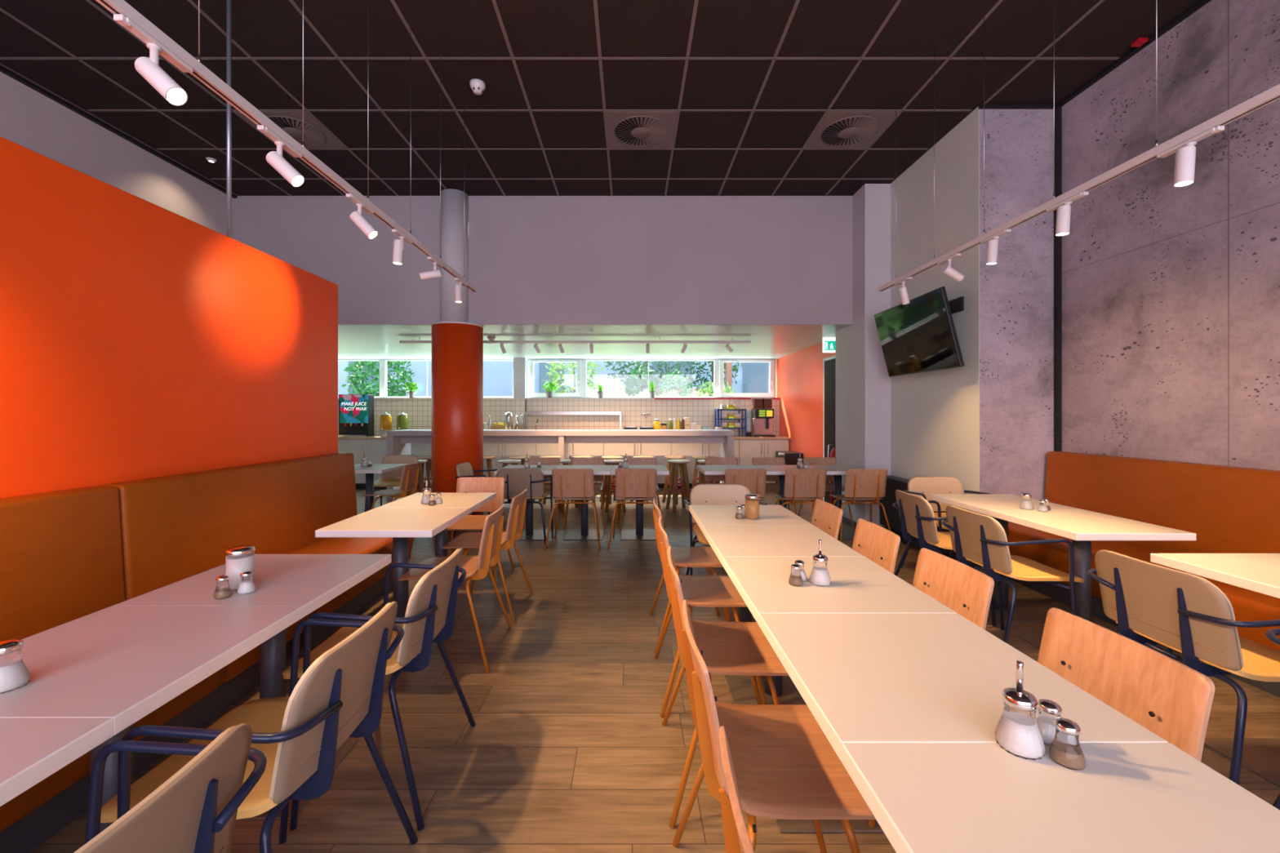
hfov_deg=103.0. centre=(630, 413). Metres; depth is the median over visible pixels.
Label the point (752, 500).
jar
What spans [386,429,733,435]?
countertop
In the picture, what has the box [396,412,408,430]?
jar
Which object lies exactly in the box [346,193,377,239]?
track spotlight
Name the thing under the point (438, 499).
salt shaker
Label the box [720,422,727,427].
pack
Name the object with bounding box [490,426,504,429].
crate
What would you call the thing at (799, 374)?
wall
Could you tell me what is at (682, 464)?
bar stool
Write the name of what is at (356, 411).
machine
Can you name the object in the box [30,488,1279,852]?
floor
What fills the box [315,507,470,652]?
dining table
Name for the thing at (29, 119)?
wall
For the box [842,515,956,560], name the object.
baseboard
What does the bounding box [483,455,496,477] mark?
bar stool
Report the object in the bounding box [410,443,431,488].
base cabinet
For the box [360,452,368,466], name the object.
sugar dispenser
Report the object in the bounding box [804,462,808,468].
salt shaker
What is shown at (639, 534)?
dining table
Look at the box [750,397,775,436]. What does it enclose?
coffee machine
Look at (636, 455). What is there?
bar stool
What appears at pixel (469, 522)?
wooden chair
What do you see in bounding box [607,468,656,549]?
wooden chair
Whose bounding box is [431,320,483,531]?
column
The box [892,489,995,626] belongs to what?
armchair
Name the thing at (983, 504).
dining table
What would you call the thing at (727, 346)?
track spotlight
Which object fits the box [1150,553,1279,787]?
dining table
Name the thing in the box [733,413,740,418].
pack
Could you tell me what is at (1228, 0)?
trim
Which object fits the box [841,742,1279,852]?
dining table
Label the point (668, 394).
shrub
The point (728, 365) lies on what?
post
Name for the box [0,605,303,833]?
dining table
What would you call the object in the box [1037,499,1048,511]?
salt shaker
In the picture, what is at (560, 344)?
track spotlight
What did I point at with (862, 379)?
wall
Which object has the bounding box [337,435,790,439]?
countertop
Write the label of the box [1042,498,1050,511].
pepper shaker
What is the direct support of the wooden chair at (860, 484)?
on the floor
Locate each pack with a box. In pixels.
[720,404,727,408]
[720,413,727,418]
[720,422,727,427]
[727,404,733,408]
[727,413,733,418]
[727,422,733,427]
[733,404,740,408]
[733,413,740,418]
[733,422,740,427]
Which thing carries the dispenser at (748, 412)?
on the countertop at (370, 437)
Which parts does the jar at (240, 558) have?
lid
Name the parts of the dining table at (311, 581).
plate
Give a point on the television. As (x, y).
(918, 335)
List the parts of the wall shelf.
post, post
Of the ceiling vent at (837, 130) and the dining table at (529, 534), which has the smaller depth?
the ceiling vent at (837, 130)
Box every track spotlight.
[113,13,193,106]
[257,124,304,186]
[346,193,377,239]
[391,229,412,264]
[419,256,443,279]
[453,277,466,302]
[499,342,506,353]
[533,342,540,353]
[558,342,564,353]
[589,342,593,353]
[645,342,649,353]
[680,342,687,353]
[725,342,733,352]
[894,276,911,304]
[937,253,964,282]
[980,229,1010,264]
[1046,191,1088,235]
[1156,125,1224,186]
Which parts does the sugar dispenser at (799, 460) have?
glass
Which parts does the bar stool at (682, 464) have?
leg, leg, seat, leg, leg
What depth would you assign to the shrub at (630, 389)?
12.73 m
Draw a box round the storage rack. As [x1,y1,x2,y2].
[715,408,746,436]
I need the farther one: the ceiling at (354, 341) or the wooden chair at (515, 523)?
the ceiling at (354, 341)
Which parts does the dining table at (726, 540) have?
plate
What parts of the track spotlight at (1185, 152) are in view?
stem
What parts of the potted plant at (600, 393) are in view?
pot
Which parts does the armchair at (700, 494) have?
armrest, leg, seat, backrest, armrest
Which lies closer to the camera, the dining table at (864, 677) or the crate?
the dining table at (864, 677)
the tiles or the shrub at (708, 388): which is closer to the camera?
the tiles
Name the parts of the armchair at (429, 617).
seat, armrest, leg, armrest, backrest, leg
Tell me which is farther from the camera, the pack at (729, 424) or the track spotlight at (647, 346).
the pack at (729, 424)
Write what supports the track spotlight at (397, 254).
attached to the track at (201, 72)
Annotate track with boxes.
[95,0,476,292]
[399,337,750,343]
[878,0,1279,291]
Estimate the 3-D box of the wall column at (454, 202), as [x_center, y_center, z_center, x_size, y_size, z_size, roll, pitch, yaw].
[-2.050,-1.794,5.925,0.310,1.505,0.310,0,0,0]
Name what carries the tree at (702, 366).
on the ground
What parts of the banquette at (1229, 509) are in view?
seat, backrest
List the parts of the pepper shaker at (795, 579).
lid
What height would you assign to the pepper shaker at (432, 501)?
0.070 m
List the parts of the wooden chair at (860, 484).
leg, leg, seat, backrest, leg, leg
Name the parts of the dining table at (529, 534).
plate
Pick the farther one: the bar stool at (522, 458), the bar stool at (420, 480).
the bar stool at (522, 458)
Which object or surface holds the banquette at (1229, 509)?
on the floor
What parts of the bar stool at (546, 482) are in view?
leg, seat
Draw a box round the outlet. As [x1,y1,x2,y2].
[299,637,303,645]
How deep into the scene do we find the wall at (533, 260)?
5.95 m
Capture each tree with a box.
[603,360,685,388]
[683,360,742,388]
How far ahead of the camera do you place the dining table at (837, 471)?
5.51 m
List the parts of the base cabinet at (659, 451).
door, door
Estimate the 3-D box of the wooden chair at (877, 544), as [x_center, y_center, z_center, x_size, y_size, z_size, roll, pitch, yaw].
[0.969,0.938,2.450,0.506,0.789,0.554,0,0,0]
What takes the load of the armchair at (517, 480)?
on the floor
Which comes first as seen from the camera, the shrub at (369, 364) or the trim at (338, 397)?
the trim at (338, 397)
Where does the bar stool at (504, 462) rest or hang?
on the floor
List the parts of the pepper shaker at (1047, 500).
glass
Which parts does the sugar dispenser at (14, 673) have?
lid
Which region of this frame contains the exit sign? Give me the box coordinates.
[822,337,835,352]
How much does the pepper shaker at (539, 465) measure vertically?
0.070 m
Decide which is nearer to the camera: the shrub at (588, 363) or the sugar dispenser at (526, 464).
the sugar dispenser at (526, 464)
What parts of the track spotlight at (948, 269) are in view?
stem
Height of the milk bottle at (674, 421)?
0.330 m
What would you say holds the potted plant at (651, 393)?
on the trim at (338, 397)
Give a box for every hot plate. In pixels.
[623,426,636,429]
[640,426,653,429]
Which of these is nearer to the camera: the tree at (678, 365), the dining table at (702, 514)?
the dining table at (702, 514)
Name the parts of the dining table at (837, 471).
plate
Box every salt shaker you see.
[237,570,255,594]
[435,493,442,503]
[740,504,745,517]
[794,560,806,582]
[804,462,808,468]
[1036,698,1062,746]
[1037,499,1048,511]
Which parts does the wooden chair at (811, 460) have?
leg, backrest, seat, leg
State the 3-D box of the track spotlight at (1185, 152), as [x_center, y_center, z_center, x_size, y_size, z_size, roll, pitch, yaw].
[2.102,-0.951,1.930,0.068,0.166,0.212,0,0,0]
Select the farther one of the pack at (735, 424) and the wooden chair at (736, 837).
the pack at (735, 424)
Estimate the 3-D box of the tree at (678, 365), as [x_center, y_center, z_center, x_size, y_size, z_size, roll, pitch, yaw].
[0.443,-1.497,15.213,2.827,2.818,2.671,0,0,0]
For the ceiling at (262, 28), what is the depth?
3.87 m
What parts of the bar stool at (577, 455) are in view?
seat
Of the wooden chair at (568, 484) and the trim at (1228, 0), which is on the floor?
the wooden chair at (568, 484)
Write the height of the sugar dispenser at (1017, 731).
0.155 m
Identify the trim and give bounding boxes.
[0,0,1211,451]
[337,397,654,399]
[654,397,780,399]
[1062,0,1279,466]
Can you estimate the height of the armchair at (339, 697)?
0.790 m
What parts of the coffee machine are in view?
spout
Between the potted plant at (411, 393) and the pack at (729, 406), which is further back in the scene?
the potted plant at (411, 393)
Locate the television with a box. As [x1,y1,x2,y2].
[873,286,964,377]
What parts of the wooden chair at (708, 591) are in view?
leg, backrest, leg, seat, leg, leg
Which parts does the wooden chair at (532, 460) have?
backrest, seat, leg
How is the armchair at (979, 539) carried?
on the floor
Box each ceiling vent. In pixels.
[235,111,346,148]
[606,111,677,148]
[804,111,899,148]
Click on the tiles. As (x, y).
(518, 404)
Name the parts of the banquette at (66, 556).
backrest, seat, backrest, seat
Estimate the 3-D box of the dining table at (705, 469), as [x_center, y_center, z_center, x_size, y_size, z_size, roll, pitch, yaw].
[1.060,0.963,5.545,0.598,0.735,0.645,0,0,0]
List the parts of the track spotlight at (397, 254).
stem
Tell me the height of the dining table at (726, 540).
0.735 m
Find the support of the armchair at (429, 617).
on the floor
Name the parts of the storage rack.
post, post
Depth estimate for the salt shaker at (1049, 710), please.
0.91 m
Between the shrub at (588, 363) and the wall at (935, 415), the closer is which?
the wall at (935, 415)
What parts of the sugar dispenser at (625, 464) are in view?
glass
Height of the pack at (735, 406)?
0.085 m
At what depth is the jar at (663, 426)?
9.21 m
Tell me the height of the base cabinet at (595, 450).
0.872 m
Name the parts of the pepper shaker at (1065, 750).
lid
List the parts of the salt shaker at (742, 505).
glass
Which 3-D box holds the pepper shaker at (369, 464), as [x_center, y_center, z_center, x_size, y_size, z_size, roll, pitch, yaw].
[-2.920,0.559,5.700,0.049,0.070,0.049,0,0,0]
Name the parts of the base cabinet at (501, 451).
door, door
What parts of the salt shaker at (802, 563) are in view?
lid, glass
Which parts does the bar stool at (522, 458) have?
seat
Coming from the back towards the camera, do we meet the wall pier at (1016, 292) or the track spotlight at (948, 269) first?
the wall pier at (1016, 292)
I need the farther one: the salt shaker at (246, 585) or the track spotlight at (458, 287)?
the track spotlight at (458, 287)
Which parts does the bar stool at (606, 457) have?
leg, seat, leg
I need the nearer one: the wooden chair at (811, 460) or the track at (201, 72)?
the track at (201, 72)
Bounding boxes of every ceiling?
[0,0,1198,195]
[337,324,850,359]
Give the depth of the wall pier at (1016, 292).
4.21 m
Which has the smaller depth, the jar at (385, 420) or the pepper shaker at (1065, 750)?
the pepper shaker at (1065, 750)
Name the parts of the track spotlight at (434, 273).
stem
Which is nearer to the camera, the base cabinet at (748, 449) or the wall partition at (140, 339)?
the wall partition at (140, 339)
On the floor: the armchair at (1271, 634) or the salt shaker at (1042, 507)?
the armchair at (1271, 634)
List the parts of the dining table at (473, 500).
plate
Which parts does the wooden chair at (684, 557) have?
leg, backrest, leg, seat, leg, leg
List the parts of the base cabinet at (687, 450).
door, door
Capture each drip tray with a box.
[337,435,366,436]
[754,435,775,436]
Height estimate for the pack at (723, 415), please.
0.085 m
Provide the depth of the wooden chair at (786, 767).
1.22 m
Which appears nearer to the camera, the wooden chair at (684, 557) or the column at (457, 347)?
the wooden chair at (684, 557)
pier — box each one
[513,357,525,429]
[979,109,1053,573]
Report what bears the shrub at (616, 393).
on the ground
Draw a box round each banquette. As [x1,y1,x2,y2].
[0,453,413,852]
[1008,451,1279,697]
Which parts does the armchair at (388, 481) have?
seat, backrest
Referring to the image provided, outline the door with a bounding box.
[822,355,835,503]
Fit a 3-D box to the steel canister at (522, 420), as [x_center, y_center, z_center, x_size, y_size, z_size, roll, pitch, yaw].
[-1.966,0.216,9.250,0.070,0.400,0.070,0,0,0]
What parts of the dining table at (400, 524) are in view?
plate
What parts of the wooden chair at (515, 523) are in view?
leg, seat, leg, leg, backrest, leg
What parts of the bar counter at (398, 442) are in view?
leg, leg, leg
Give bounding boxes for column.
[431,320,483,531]
[440,188,468,322]
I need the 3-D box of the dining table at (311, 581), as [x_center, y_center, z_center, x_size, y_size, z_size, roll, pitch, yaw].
[-1.308,0.963,1.863,0.595,0.735,0.582,0,0,0]
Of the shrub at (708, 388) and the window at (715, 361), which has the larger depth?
the shrub at (708, 388)
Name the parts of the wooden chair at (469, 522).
leg, seat, backrest, leg, leg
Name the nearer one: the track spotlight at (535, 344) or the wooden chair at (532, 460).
the wooden chair at (532, 460)
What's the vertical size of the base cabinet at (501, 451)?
0.872 m
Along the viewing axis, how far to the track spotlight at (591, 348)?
6.99 m
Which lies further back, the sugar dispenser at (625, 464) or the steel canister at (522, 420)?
the steel canister at (522, 420)
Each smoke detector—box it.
[469,78,485,95]
[487,336,495,341]
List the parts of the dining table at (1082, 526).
plate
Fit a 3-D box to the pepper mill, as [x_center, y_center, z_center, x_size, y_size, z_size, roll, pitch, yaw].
[-2.560,0.227,9.250,0.090,0.380,0.090,0,0,0]
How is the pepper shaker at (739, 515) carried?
on the dining table at (702, 514)
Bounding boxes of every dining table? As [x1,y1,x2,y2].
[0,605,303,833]
[0,717,113,806]
[113,554,391,819]
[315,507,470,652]
[354,463,408,511]
[377,492,496,617]
[493,465,559,540]
[556,465,613,540]
[611,465,669,540]
[688,505,812,622]
[696,465,755,484]
[702,524,864,704]
[722,556,956,832]
[749,465,810,508]
[758,613,1168,852]
[803,465,865,540]
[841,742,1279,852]
[930,493,1084,622]
[989,510,1195,648]
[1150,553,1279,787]
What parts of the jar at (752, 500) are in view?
lid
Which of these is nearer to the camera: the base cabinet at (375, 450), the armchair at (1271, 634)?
the armchair at (1271, 634)
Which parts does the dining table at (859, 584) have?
plate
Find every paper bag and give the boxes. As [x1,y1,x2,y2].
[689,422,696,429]
[695,425,701,429]
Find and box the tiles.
[513,399,525,429]
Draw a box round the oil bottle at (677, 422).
[676,419,679,429]
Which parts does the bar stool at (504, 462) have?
seat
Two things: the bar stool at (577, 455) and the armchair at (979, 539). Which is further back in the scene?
the bar stool at (577, 455)
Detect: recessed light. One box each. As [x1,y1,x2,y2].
[205,157,217,162]
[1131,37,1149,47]
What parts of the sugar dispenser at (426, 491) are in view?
glass, lid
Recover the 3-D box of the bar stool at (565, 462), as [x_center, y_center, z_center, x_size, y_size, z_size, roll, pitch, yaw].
[-0.837,0.989,7.000,0.326,0.689,0.326,0,0,-17]
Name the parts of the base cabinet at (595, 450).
door, door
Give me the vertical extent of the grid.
0.006 m
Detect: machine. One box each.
[337,394,373,436]
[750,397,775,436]
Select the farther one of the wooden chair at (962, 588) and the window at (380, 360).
the window at (380, 360)
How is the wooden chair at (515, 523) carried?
on the floor
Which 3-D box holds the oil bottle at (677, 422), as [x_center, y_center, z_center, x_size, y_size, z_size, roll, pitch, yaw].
[0.873,0.262,9.250,0.070,0.310,0.070,0,0,0]
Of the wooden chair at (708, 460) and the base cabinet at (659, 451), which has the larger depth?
the base cabinet at (659, 451)
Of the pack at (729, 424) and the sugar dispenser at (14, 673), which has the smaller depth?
the sugar dispenser at (14, 673)
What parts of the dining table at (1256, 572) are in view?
plate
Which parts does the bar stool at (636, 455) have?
seat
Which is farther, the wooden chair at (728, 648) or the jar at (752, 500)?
the jar at (752, 500)
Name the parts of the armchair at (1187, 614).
armrest, leg, backrest, seat, leg, armrest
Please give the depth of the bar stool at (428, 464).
7.53 m
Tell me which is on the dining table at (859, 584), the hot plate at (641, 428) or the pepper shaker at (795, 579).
the pepper shaker at (795, 579)
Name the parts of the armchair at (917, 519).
leg, backrest, armrest, seat, leg, armrest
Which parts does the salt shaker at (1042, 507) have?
lid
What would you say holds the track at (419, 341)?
attached to the ceiling at (354, 341)
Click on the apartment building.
(753, 377)
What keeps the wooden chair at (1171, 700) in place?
on the floor
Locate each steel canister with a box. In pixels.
[515,415,519,429]
[520,414,524,429]
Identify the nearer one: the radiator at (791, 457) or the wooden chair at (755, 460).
the wooden chair at (755, 460)
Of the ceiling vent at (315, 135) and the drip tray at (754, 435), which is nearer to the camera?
the ceiling vent at (315, 135)
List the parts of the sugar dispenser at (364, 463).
glass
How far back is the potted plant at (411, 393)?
9.62 m
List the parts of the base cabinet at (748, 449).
door, door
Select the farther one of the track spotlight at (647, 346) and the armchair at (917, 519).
the track spotlight at (647, 346)
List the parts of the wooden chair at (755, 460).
backrest, seat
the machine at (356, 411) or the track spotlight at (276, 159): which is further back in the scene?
the machine at (356, 411)
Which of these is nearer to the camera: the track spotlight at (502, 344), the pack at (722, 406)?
the track spotlight at (502, 344)
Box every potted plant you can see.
[404,381,417,397]
[542,381,557,397]
[596,382,604,397]
[648,380,655,397]
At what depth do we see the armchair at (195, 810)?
0.83 m
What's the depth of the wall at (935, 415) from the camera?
4.70 m
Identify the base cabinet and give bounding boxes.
[337,439,386,488]
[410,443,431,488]
[483,443,536,477]
[536,443,604,483]
[604,443,671,488]
[671,439,738,488]
[738,439,788,483]
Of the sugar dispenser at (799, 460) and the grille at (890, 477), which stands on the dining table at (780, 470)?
the sugar dispenser at (799, 460)
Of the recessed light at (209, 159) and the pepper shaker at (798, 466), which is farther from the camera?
the pepper shaker at (798, 466)
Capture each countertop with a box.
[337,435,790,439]
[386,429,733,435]
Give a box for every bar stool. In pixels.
[403,459,426,497]
[416,455,431,492]
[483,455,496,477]
[497,459,521,467]
[508,455,530,465]
[538,455,560,504]
[558,459,581,512]
[570,455,595,502]
[600,455,622,504]
[600,459,626,512]
[630,455,656,504]
[662,455,687,504]
[666,459,690,512]
[691,455,713,488]
[697,459,719,484]
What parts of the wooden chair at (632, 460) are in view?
leg, leg, backrest, leg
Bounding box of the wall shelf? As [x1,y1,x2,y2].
[524,411,621,429]
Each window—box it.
[337,359,382,397]
[382,359,513,397]
[527,359,583,397]
[583,359,717,397]
[717,359,776,397]
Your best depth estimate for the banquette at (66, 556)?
2.22 m
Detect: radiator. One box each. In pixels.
[775,450,803,483]
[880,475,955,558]
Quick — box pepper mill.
[487,415,492,429]
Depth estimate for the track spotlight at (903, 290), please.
3.94 m
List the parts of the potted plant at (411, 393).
pot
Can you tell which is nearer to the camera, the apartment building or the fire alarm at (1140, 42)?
the fire alarm at (1140, 42)
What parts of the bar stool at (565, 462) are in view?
leg, seat, leg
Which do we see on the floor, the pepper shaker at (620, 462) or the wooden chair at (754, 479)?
the wooden chair at (754, 479)
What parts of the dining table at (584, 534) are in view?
plate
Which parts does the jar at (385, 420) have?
lid, glass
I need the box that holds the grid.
[0,0,1119,195]
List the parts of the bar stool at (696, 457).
leg, seat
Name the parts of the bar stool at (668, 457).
leg, seat, leg, leg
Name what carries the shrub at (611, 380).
on the ground
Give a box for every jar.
[224,545,255,591]
[379,412,392,436]
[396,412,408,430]
[483,422,488,429]
[653,418,659,429]
[660,423,666,429]
[668,418,672,429]
[744,493,759,519]
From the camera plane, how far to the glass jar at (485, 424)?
9.06 m
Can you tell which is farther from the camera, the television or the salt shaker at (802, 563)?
the television
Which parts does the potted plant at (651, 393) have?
pot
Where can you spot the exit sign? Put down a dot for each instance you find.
(828, 343)
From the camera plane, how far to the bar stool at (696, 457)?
7.58 m
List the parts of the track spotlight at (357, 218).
stem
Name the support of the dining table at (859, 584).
on the floor
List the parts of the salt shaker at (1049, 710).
lid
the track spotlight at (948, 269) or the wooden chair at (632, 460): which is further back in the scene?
the wooden chair at (632, 460)
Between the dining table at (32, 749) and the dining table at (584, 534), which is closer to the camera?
the dining table at (32, 749)
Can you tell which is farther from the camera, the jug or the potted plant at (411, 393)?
the potted plant at (411, 393)
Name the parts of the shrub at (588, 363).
stem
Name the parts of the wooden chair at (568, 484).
leg, leg, backrest, seat, leg, leg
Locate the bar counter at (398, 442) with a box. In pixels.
[386,429,733,500]
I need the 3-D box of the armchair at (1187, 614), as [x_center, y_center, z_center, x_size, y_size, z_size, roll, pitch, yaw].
[2.126,0.939,1.870,0.512,0.790,0.565,0,0,0]
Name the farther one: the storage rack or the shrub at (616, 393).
the shrub at (616, 393)
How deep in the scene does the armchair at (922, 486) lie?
4.33 m
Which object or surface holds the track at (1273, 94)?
hanging from the ceiling at (262, 28)
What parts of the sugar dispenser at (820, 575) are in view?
lid, glass, spout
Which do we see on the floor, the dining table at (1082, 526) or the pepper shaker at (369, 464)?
the dining table at (1082, 526)
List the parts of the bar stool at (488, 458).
leg, seat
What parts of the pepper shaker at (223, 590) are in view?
lid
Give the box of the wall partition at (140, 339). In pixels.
[0,136,337,498]
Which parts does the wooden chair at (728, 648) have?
leg, backrest, leg, seat, leg, leg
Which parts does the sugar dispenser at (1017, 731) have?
spout, lid, glass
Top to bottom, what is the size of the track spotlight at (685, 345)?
0.131 m
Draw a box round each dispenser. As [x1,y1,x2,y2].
[0,639,30,693]
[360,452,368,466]
[421,480,431,504]
[523,453,529,467]
[622,453,629,467]
[746,410,751,436]
[796,453,803,467]
[808,539,831,586]
[995,660,1045,760]
[1019,492,1033,510]
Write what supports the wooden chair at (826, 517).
on the floor
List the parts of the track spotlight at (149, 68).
stem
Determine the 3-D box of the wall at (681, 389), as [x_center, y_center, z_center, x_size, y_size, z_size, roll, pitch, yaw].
[1.150,-0.390,14.100,2.900,0.600,0.200,0,0,0]
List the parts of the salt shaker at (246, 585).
lid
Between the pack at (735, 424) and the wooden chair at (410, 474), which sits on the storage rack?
the pack at (735, 424)
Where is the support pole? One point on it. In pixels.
(228, 2)
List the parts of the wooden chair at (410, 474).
leg, seat, backrest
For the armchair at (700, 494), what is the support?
on the floor
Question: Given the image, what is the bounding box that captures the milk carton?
[684,417,689,429]
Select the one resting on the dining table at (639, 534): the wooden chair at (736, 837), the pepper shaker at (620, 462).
the pepper shaker at (620, 462)
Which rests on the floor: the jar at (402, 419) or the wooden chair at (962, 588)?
the wooden chair at (962, 588)
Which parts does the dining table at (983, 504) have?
plate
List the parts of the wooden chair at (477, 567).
seat, leg, backrest, leg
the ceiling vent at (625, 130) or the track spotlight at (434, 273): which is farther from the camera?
the ceiling vent at (625, 130)
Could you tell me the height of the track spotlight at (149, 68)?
0.175 m
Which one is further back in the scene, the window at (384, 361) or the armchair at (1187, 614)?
the window at (384, 361)
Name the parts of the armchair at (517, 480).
backrest, seat, leg, armrest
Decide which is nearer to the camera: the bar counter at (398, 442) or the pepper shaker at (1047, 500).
the pepper shaker at (1047, 500)
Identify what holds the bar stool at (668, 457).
on the floor
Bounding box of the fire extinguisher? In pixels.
[826,442,835,504]
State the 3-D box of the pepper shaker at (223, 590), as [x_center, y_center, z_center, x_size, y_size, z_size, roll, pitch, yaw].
[-1.318,0.559,1.645,0.049,0.070,0.049,0,0,0]
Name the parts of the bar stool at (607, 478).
leg, leg, seat, leg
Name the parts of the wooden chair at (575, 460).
leg, backrest, seat, leg, leg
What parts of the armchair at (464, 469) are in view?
armrest, armrest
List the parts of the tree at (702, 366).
stem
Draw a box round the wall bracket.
[948,296,964,314]
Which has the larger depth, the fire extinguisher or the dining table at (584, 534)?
the fire extinguisher
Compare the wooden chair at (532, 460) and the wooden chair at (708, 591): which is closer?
the wooden chair at (708, 591)
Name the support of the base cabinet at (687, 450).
on the floor
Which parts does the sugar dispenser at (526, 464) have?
glass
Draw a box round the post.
[725,362,732,392]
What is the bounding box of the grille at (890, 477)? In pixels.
[887,475,909,483]
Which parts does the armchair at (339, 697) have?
seat, armrest, leg, backrest, armrest, leg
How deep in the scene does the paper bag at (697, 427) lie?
9.20 m
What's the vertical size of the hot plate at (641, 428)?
0.175 m
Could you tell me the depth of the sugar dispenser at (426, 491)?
3.34 m
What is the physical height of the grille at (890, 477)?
0.011 m
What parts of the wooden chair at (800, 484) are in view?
leg, seat, backrest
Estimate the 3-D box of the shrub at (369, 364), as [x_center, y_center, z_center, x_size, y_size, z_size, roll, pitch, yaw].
[-6.192,-0.884,12.600,1.588,1.711,1.710,0,0,0]
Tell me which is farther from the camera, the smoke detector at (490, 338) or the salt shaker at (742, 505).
the smoke detector at (490, 338)
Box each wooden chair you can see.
[360,461,421,509]
[397,503,511,672]
[441,488,533,623]
[447,477,514,586]
[528,457,564,528]
[544,468,600,549]
[563,457,609,528]
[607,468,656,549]
[617,457,662,528]
[649,497,728,653]
[653,516,761,717]
[662,546,809,828]
[672,600,875,852]
[704,457,737,484]
[718,725,756,852]
[724,468,766,505]
[751,457,796,515]
[772,468,826,507]
[797,457,854,528]
[810,498,842,539]
[828,468,891,542]
[852,518,900,573]
[868,547,994,827]
[1037,607,1214,761]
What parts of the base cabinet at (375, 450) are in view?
door, door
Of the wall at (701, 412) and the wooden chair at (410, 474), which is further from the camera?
the wall at (701, 412)
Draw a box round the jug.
[504,412,512,429]
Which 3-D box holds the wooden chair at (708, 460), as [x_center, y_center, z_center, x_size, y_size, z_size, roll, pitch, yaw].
[1.120,0.938,6.047,0.554,0.789,0.506,0,0,0]
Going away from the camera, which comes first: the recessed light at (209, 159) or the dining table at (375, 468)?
the recessed light at (209, 159)
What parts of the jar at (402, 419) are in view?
lid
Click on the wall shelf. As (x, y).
(526, 413)
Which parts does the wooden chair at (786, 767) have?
leg, backrest, leg, seat, leg, leg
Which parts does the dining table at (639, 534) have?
plate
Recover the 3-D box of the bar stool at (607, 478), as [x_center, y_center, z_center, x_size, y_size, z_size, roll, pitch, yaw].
[-0.238,0.989,7.000,0.326,0.689,0.326,0,0,-17]
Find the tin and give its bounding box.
[680,418,684,429]
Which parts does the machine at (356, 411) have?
picture panel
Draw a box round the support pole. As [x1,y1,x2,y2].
[226,0,231,238]
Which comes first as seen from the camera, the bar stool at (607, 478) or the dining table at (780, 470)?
the dining table at (780, 470)
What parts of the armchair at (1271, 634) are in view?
armrest, leg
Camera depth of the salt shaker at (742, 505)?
2.91 m
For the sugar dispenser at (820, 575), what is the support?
on the dining table at (859, 584)
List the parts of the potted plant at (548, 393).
pot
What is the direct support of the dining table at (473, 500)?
on the floor
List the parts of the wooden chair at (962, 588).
leg, backrest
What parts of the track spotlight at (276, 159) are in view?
stem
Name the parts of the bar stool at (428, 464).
leg, seat, leg, leg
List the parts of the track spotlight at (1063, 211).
stem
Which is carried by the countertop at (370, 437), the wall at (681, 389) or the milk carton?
the milk carton
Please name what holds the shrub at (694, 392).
on the ground
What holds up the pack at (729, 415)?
on the storage rack
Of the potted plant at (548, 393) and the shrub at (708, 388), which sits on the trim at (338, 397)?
the potted plant at (548, 393)
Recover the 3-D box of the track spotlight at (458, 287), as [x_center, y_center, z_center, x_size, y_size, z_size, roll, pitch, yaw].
[-1.341,-0.951,3.974,0.064,0.166,0.212,0,0,0]
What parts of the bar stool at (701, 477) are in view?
seat, leg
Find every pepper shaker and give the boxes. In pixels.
[213,574,232,599]
[367,460,372,466]
[428,493,435,505]
[537,461,541,467]
[617,461,622,467]
[734,506,743,519]
[788,564,803,586]
[796,462,800,468]
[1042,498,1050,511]
[1048,717,1086,770]
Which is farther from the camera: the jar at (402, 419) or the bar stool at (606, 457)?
the jar at (402, 419)
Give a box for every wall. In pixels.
[0,71,234,239]
[234,195,852,324]
[337,399,779,435]
[619,388,713,396]
[776,342,835,500]
[835,183,890,526]
[890,106,979,560]
[1062,0,1279,471]
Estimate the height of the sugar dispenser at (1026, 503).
0.102 m
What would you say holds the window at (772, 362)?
in the wall
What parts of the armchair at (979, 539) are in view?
armrest, backrest, leg, leg, seat, armrest, seat rail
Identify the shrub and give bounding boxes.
[341,360,415,396]
[542,360,604,396]
[586,374,625,396]
[604,390,632,396]
[621,363,660,396]
[635,389,660,396]
[655,368,693,396]
[659,389,682,396]
[688,390,709,396]
[695,381,736,396]
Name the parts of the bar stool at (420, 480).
leg, seat, leg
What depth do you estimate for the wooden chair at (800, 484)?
5.02 m
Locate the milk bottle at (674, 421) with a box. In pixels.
[672,417,675,429]
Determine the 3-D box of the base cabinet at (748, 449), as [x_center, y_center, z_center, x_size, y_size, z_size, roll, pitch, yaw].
[2.362,0.894,9.263,0.873,0.872,0.633,0,0,0]
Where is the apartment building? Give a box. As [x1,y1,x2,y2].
[337,360,768,397]
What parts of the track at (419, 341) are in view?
rail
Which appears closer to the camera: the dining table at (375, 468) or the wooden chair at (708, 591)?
the wooden chair at (708, 591)
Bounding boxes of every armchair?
[73,723,266,852]
[100,601,417,852]
[282,547,475,831]
[364,454,417,511]
[453,462,504,539]
[495,468,553,548]
[684,484,767,575]
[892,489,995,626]
[901,476,993,568]
[942,505,1084,644]
[1086,549,1279,785]
[1265,628,1279,809]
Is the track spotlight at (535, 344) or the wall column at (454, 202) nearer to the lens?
the wall column at (454, 202)
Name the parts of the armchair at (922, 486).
armrest, backrest, seat, armrest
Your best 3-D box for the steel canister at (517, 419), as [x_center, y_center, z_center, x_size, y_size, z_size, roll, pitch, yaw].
[-2.059,0.227,9.250,0.080,0.380,0.080,0,0,0]
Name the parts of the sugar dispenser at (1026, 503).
lid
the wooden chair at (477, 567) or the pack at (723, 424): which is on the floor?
the wooden chair at (477, 567)
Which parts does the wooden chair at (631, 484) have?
leg, leg, seat, backrest, leg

